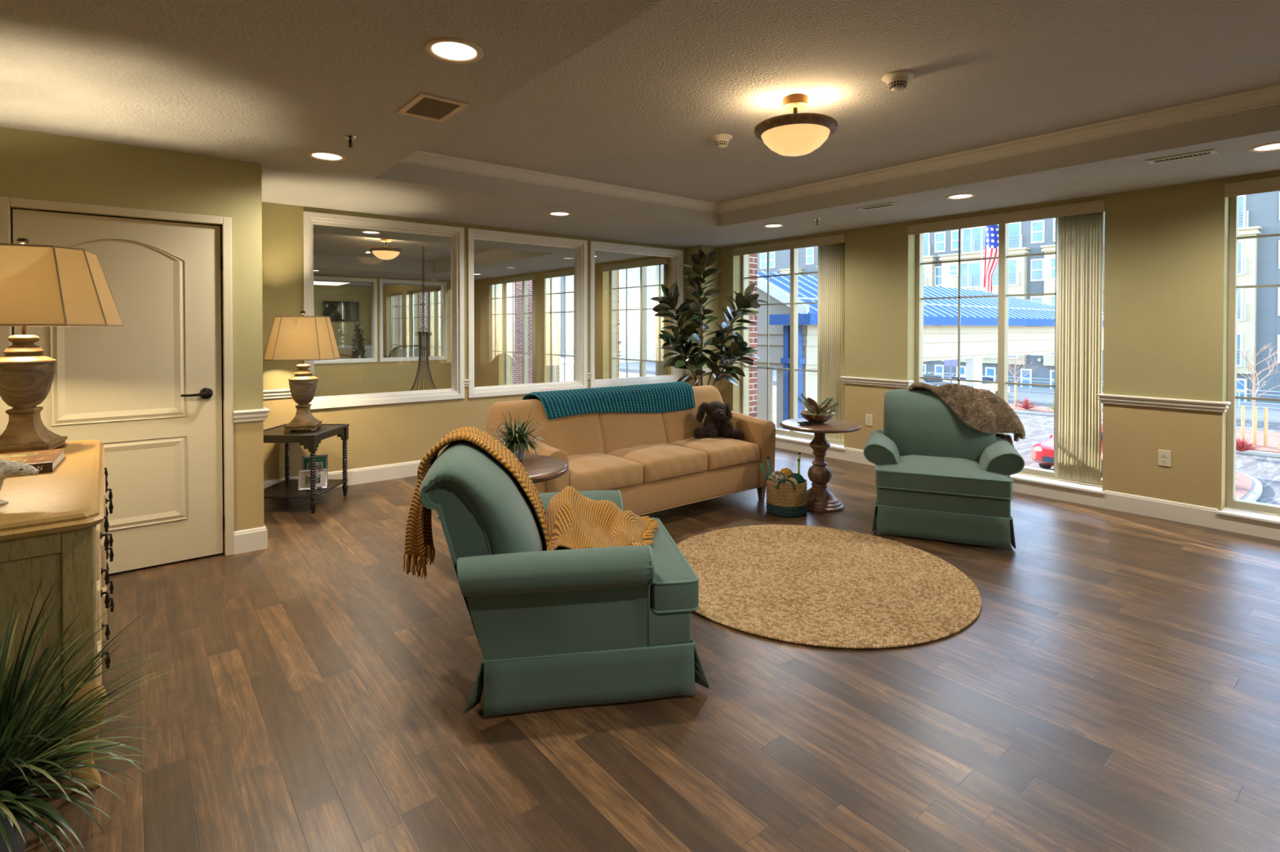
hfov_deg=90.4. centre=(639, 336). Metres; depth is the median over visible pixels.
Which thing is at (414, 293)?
window
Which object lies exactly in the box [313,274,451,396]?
wall
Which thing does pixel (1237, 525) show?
baseboard
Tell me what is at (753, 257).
brick pier
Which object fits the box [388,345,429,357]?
rattan chair
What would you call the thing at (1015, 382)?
stake
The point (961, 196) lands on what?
recessed light
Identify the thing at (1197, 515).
baseboard
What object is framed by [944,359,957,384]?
street sign
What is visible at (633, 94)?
ceiling
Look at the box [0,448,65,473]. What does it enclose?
book
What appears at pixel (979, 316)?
entrance canopy
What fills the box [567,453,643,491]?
seat cushion
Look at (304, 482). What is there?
picture frame
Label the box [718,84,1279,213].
trim
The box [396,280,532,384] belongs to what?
brick wing
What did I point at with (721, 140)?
smoke detector
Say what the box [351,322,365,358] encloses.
rubber plant
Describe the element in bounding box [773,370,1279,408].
pipe railing
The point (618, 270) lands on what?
brick wall
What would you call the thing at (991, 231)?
flag
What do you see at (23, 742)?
grass plant
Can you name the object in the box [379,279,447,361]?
window
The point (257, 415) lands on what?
chair rail
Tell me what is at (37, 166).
wall
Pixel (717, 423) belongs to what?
dog
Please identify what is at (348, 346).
trim
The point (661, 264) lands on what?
vertical blind
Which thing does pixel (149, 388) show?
door
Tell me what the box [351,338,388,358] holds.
rattan chair
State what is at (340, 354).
rattan chair
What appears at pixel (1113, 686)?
floor
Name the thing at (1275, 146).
recessed light
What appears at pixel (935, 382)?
car
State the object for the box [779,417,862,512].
pedestal table
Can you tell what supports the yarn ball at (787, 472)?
in the basket
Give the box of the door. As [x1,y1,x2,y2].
[0,196,234,573]
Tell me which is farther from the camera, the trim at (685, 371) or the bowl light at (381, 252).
the bowl light at (381, 252)
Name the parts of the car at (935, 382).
glass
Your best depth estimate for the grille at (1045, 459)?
21.24 m
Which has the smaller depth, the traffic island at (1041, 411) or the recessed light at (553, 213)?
the recessed light at (553, 213)
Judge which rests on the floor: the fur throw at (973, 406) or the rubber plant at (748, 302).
the rubber plant at (748, 302)
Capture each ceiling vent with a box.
[396,93,468,122]
[856,202,899,210]
[1145,149,1217,164]
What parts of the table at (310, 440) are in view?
leg, leg, leg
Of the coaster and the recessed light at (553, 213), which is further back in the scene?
the recessed light at (553, 213)
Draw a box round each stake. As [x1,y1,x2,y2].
[993,380,995,394]
[1014,382,1016,408]
[1240,406,1244,441]
[1253,407,1257,445]
[1263,407,1267,446]
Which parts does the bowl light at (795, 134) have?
stem, lamp shade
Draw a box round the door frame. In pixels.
[11,208,223,552]
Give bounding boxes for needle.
[760,460,768,481]
[767,456,770,475]
[797,458,799,474]
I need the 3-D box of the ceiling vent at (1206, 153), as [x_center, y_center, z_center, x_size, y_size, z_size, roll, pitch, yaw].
[3.273,-1.083,3.848,0.120,0.010,0.320,-1,1,-39]
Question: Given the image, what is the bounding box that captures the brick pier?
[748,253,757,417]
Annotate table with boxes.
[263,423,349,513]
[519,454,568,483]
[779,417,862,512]
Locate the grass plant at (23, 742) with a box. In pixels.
[0,574,186,851]
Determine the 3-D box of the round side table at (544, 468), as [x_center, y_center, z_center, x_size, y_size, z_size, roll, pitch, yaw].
[-0.713,1.028,3.455,0.650,0.657,0.650,-1,1,-39]
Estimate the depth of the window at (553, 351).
11.70 m
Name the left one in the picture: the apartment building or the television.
the television
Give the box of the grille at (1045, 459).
[1042,456,1053,463]
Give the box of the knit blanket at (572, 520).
[403,426,660,579]
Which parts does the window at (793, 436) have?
sill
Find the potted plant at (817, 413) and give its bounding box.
[796,393,839,423]
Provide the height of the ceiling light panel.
0.090 m
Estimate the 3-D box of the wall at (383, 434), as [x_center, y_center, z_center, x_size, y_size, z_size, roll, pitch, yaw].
[-1.305,0.095,6.791,5.370,2.440,0.140,-1,1,-39]
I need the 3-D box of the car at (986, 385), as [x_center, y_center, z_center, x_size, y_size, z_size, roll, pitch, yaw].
[24.131,3.582,45.847,2.040,1.510,4.520,0,1,-18]
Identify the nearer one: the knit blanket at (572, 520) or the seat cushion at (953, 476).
the knit blanket at (572, 520)
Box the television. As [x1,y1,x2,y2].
[322,301,358,320]
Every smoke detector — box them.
[711,133,732,148]
[881,70,913,92]
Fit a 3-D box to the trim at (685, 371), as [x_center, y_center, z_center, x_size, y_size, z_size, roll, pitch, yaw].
[0.853,0.447,8.074,0.644,0.074,0.265,0,1,5]
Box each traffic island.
[1008,403,1102,420]
[1235,429,1279,457]
[1235,471,1262,502]
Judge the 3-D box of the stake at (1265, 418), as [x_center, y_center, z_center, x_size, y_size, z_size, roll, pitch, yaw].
[24.951,3.618,25.352,0.102,1.550,0.102,0,1,-16]
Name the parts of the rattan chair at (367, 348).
frame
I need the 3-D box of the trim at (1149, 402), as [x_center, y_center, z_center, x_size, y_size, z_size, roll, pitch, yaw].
[3.840,0.489,4.698,0.096,0.074,0.767,-1,1,-39]
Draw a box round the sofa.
[485,385,775,515]
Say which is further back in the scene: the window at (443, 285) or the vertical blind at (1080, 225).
the window at (443, 285)
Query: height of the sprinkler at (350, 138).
0.056 m
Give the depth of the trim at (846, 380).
6.43 m
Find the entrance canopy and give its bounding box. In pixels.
[756,271,1103,433]
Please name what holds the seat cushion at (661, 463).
on the sofa
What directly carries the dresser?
on the floor
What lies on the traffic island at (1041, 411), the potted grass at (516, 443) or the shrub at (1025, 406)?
the shrub at (1025, 406)
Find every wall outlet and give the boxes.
[865,413,872,426]
[1157,449,1171,466]
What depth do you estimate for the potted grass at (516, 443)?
3.56 m
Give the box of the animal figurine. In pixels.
[0,458,39,506]
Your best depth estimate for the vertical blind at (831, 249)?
6.92 m
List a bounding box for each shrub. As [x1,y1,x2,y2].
[1015,396,1037,408]
[1047,401,1053,411]
[1235,435,1257,451]
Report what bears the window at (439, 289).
in the wall at (1166, 247)
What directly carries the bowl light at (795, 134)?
hanging from the ceiling at (633, 94)
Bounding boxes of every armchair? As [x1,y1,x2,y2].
[418,440,710,717]
[863,389,1024,551]
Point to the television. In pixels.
(335, 310)
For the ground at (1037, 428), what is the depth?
27.42 m
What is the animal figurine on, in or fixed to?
on the dresser
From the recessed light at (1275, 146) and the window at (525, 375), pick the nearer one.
the recessed light at (1275, 146)
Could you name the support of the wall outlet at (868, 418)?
attached to the wall at (1166, 247)
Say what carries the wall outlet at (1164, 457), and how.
attached to the wall at (1166, 247)
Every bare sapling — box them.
[1008,355,1036,406]
[1236,343,1279,442]
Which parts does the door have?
panel, panel, handle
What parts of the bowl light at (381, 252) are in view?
lamp shade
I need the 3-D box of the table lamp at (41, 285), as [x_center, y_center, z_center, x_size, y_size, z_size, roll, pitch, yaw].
[-2.704,0.041,2.792,0.644,0.943,0.492,0,1,-27]
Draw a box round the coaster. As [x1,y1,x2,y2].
[797,421,829,426]
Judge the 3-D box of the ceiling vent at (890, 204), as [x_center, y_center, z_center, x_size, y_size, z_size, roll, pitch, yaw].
[2.021,-1.103,5.414,0.130,0.010,0.330,-1,1,-39]
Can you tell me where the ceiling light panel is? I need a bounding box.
[313,281,349,285]
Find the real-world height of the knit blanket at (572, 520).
0.596 m
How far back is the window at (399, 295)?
18.64 m
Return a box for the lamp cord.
[263,452,316,481]
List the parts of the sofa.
arm, backrest, seat, arm, leg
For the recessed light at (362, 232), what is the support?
in the ceiling at (337, 251)
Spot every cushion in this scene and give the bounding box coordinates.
[355,346,371,358]
[389,347,422,357]
[541,519,698,611]
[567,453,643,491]
[606,443,707,483]
[669,436,759,471]
[875,454,1013,497]
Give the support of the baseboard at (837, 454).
in the wall at (1166, 247)
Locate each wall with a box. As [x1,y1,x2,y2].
[0,127,264,531]
[262,202,685,480]
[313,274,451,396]
[313,284,371,359]
[382,170,1279,515]
[417,270,618,382]
[685,245,719,391]
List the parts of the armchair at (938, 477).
skirt panel, arm, backrest, seat rail, skirt panel, arm, skirt panel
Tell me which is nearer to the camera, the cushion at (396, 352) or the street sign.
the cushion at (396, 352)
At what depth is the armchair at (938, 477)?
4.26 m
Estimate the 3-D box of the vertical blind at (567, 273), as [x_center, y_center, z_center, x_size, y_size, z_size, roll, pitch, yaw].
[-1.222,-0.024,11.038,0.104,2.232,1.584,-1,1,-39]
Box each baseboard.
[233,460,421,555]
[775,439,844,460]
[844,447,875,466]
[1012,479,1104,508]
[1104,489,1217,528]
[1217,514,1279,540]
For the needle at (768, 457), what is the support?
in the basket
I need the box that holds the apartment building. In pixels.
[559,191,1279,404]
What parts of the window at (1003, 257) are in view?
sill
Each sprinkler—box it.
[342,134,357,147]
[813,218,821,225]
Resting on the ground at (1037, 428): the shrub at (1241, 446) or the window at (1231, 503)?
the shrub at (1241, 446)
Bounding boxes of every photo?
[305,474,320,484]
[307,462,321,469]
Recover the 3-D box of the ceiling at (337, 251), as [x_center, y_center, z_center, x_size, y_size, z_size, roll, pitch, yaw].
[-6.359,-1.386,11.666,7.120,0.400,13.820,-1,1,-39]
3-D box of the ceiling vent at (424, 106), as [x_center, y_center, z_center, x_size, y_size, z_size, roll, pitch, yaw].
[-0.979,-1.073,2.997,0.225,0.010,0.320,-1,1,-39]
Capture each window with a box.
[302,211,464,409]
[313,275,377,364]
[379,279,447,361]
[391,293,401,348]
[412,289,428,356]
[438,288,441,355]
[467,228,587,398]
[505,280,532,385]
[551,275,574,382]
[590,240,683,388]
[610,266,655,378]
[741,248,845,450]
[915,217,1105,494]
[1215,195,1279,524]
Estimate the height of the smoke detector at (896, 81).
0.070 m
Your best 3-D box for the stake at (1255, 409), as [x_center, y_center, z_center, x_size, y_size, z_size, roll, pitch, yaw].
[24.686,3.616,25.523,0.102,1.550,0.102,0,1,-16]
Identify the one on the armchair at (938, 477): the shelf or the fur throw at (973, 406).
the fur throw at (973, 406)
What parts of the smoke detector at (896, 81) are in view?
mounting plate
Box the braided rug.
[676,524,982,648]
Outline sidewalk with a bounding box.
[559,356,1279,422]
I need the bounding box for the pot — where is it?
[504,443,525,460]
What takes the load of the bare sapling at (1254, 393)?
on the traffic island at (1273, 438)
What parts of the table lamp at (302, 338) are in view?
lamp shade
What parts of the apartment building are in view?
pane, pane, cornice, pane, pane, pane, cornice, pane, pane, pane, pane, pane, pane, balcony railing, pane, balcony railing, pane, cornice, pane, pane, balcony railing, pane, balcony railing, pane, pane, pane, pane, cornice, pane, pane, pane, pane, pane, pane, pane, pane, balcony railing, balcony railing, balcony railing, balcony railing, cornice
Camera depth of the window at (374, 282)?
12.93 m
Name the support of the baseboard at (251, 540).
attached to the wall at (383, 434)
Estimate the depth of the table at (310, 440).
4.96 m
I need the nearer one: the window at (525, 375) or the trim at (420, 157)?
the trim at (420, 157)
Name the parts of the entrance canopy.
rake trim, snow rail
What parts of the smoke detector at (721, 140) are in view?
mounting plate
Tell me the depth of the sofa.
4.63 m
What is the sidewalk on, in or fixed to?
on the ground at (1037, 428)
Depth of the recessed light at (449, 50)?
2.37 m
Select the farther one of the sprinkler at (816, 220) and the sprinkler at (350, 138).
the sprinkler at (816, 220)
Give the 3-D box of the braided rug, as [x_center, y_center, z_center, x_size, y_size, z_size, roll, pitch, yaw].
[0.968,1.346,3.627,1.731,0.018,1.730,-1,1,-43]
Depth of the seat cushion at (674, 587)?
2.40 m
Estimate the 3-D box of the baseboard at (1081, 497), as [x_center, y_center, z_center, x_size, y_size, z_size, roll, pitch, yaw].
[3.105,1.275,5.590,0.017,0.110,1.640,-1,1,-39]
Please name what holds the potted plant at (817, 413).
on the pedestal table at (820, 499)
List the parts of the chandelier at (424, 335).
rod, rod, rod, rod, rod, rod, chain, rod, rod, rod, rod, rod, rod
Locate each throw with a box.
[521,381,695,419]
[907,382,1026,447]
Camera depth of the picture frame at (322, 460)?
5.18 m
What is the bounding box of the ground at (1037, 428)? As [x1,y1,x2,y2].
[559,364,1279,505]
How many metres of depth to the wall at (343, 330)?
18.72 m
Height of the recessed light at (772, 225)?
0.008 m
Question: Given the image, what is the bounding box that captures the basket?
[765,472,807,517]
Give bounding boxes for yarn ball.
[768,471,787,484]
[780,467,792,478]
[785,477,797,484]
[787,473,804,484]
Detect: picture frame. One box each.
[297,468,328,490]
[302,454,328,484]
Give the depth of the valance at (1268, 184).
4.28 m
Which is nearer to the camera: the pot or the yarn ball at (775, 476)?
the pot
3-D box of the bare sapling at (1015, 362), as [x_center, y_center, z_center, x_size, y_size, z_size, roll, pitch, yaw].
[22.491,2.520,38.131,2.169,3.408,2.321,0,1,11]
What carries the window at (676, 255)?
in the wall at (383, 434)
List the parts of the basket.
handle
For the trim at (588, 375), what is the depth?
7.26 m
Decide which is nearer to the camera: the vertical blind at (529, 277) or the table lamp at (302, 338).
the table lamp at (302, 338)
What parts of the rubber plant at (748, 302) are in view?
stem, stem, stem, stem, stem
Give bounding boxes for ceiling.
[0,0,1279,247]
[313,224,651,287]
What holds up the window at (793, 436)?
in the wall at (1166, 247)
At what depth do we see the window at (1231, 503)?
4.48 m
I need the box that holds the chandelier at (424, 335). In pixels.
[409,246,436,391]
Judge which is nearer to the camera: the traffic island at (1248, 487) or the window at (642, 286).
the window at (642, 286)
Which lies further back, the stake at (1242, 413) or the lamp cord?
the stake at (1242, 413)
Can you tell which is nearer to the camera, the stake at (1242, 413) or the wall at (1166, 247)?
the wall at (1166, 247)
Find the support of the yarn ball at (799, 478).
in the basket
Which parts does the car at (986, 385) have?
glass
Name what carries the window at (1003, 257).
in the wall at (1166, 247)
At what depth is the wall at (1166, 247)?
4.86 m
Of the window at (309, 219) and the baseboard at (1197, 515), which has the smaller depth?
the baseboard at (1197, 515)
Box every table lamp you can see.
[0,238,124,453]
[263,311,340,431]
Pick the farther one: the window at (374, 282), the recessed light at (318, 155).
the window at (374, 282)
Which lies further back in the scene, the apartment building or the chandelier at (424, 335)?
the apartment building
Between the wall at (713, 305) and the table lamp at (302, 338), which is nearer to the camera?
the table lamp at (302, 338)
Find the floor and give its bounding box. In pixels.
[25,447,1279,851]
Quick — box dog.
[692,400,743,439]
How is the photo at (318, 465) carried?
attached to the picture frame at (322, 460)
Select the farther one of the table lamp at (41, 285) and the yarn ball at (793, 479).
the yarn ball at (793, 479)
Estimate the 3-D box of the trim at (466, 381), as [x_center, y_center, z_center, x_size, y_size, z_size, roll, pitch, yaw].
[-1.728,0.469,6.343,0.054,0.074,0.036,-1,1,-39]
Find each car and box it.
[923,373,952,386]
[942,374,1009,395]
[1031,424,1102,478]
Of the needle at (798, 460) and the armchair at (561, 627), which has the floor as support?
the armchair at (561, 627)
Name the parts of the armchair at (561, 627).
skirt panel, panel, backrest, arm, arm, skirt panel, seat rail, skirt panel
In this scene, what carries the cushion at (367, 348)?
on the rattan chair at (367, 348)
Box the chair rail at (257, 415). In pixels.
[232,388,292,422]
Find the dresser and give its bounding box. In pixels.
[0,440,114,791]
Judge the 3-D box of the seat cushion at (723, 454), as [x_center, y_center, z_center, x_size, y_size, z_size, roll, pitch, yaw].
[0.581,0.911,5.095,0.577,0.182,0.542,-1,1,-39]
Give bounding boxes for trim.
[337,345,371,348]
[400,151,718,213]
[464,379,470,386]
[586,373,591,379]
[683,368,730,374]
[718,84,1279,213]
[840,376,914,388]
[1096,393,1231,413]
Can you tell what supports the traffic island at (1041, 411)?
on the ground at (1037, 428)
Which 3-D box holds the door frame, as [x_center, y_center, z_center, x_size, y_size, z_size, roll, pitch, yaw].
[-2.974,0.329,3.683,0.959,2.048,0.056,-1,1,-39]
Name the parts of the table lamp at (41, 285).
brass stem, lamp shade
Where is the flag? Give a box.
[979,224,998,389]
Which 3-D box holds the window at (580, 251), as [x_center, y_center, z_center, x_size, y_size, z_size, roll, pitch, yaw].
[-1.211,-0.236,6.862,1.426,1.696,0.184,-1,1,-39]
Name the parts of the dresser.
cabriole leg, frame, drawer, drawer, drawer, drawer, drawer, drawer, drop pull, drop pull, drop pull, drop pull, drop pull, drop pull, drop pull, drop pull, drop pull, drop pull, drop pull, drop pull, drop pull, drop pull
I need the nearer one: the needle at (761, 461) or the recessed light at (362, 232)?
the needle at (761, 461)
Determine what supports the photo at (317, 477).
attached to the picture frame at (304, 482)
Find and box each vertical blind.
[497,274,536,383]
[543,269,574,279]
[602,257,667,375]
[732,233,844,443]
[907,199,1105,484]
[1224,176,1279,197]
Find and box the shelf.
[263,479,346,497]
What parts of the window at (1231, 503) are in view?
sill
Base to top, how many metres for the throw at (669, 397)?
0.248 m
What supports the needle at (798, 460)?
in the basket
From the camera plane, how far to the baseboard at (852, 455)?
6.64 m
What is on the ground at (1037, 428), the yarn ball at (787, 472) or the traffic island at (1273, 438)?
the traffic island at (1273, 438)
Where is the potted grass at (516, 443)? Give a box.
[484,408,552,460]
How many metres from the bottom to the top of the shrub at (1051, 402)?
0.685 m
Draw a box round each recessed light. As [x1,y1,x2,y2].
[306,151,346,161]
[360,231,382,234]
[424,37,484,63]
[547,211,571,216]
[763,223,784,227]
[945,193,975,199]
[1248,142,1279,152]
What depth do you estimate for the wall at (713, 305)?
8.11 m
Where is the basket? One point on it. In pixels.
(785, 500)
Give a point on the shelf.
(287, 488)
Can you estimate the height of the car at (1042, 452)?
1.510 m
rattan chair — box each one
[339,354,351,358]
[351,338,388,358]
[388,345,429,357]
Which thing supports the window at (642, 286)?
in the wall at (1166, 247)
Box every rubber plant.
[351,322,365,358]
[650,248,768,386]
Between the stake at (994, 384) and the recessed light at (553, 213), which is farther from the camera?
the stake at (994, 384)
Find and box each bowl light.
[368,238,402,259]
[754,93,837,156]
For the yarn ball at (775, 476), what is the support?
in the basket

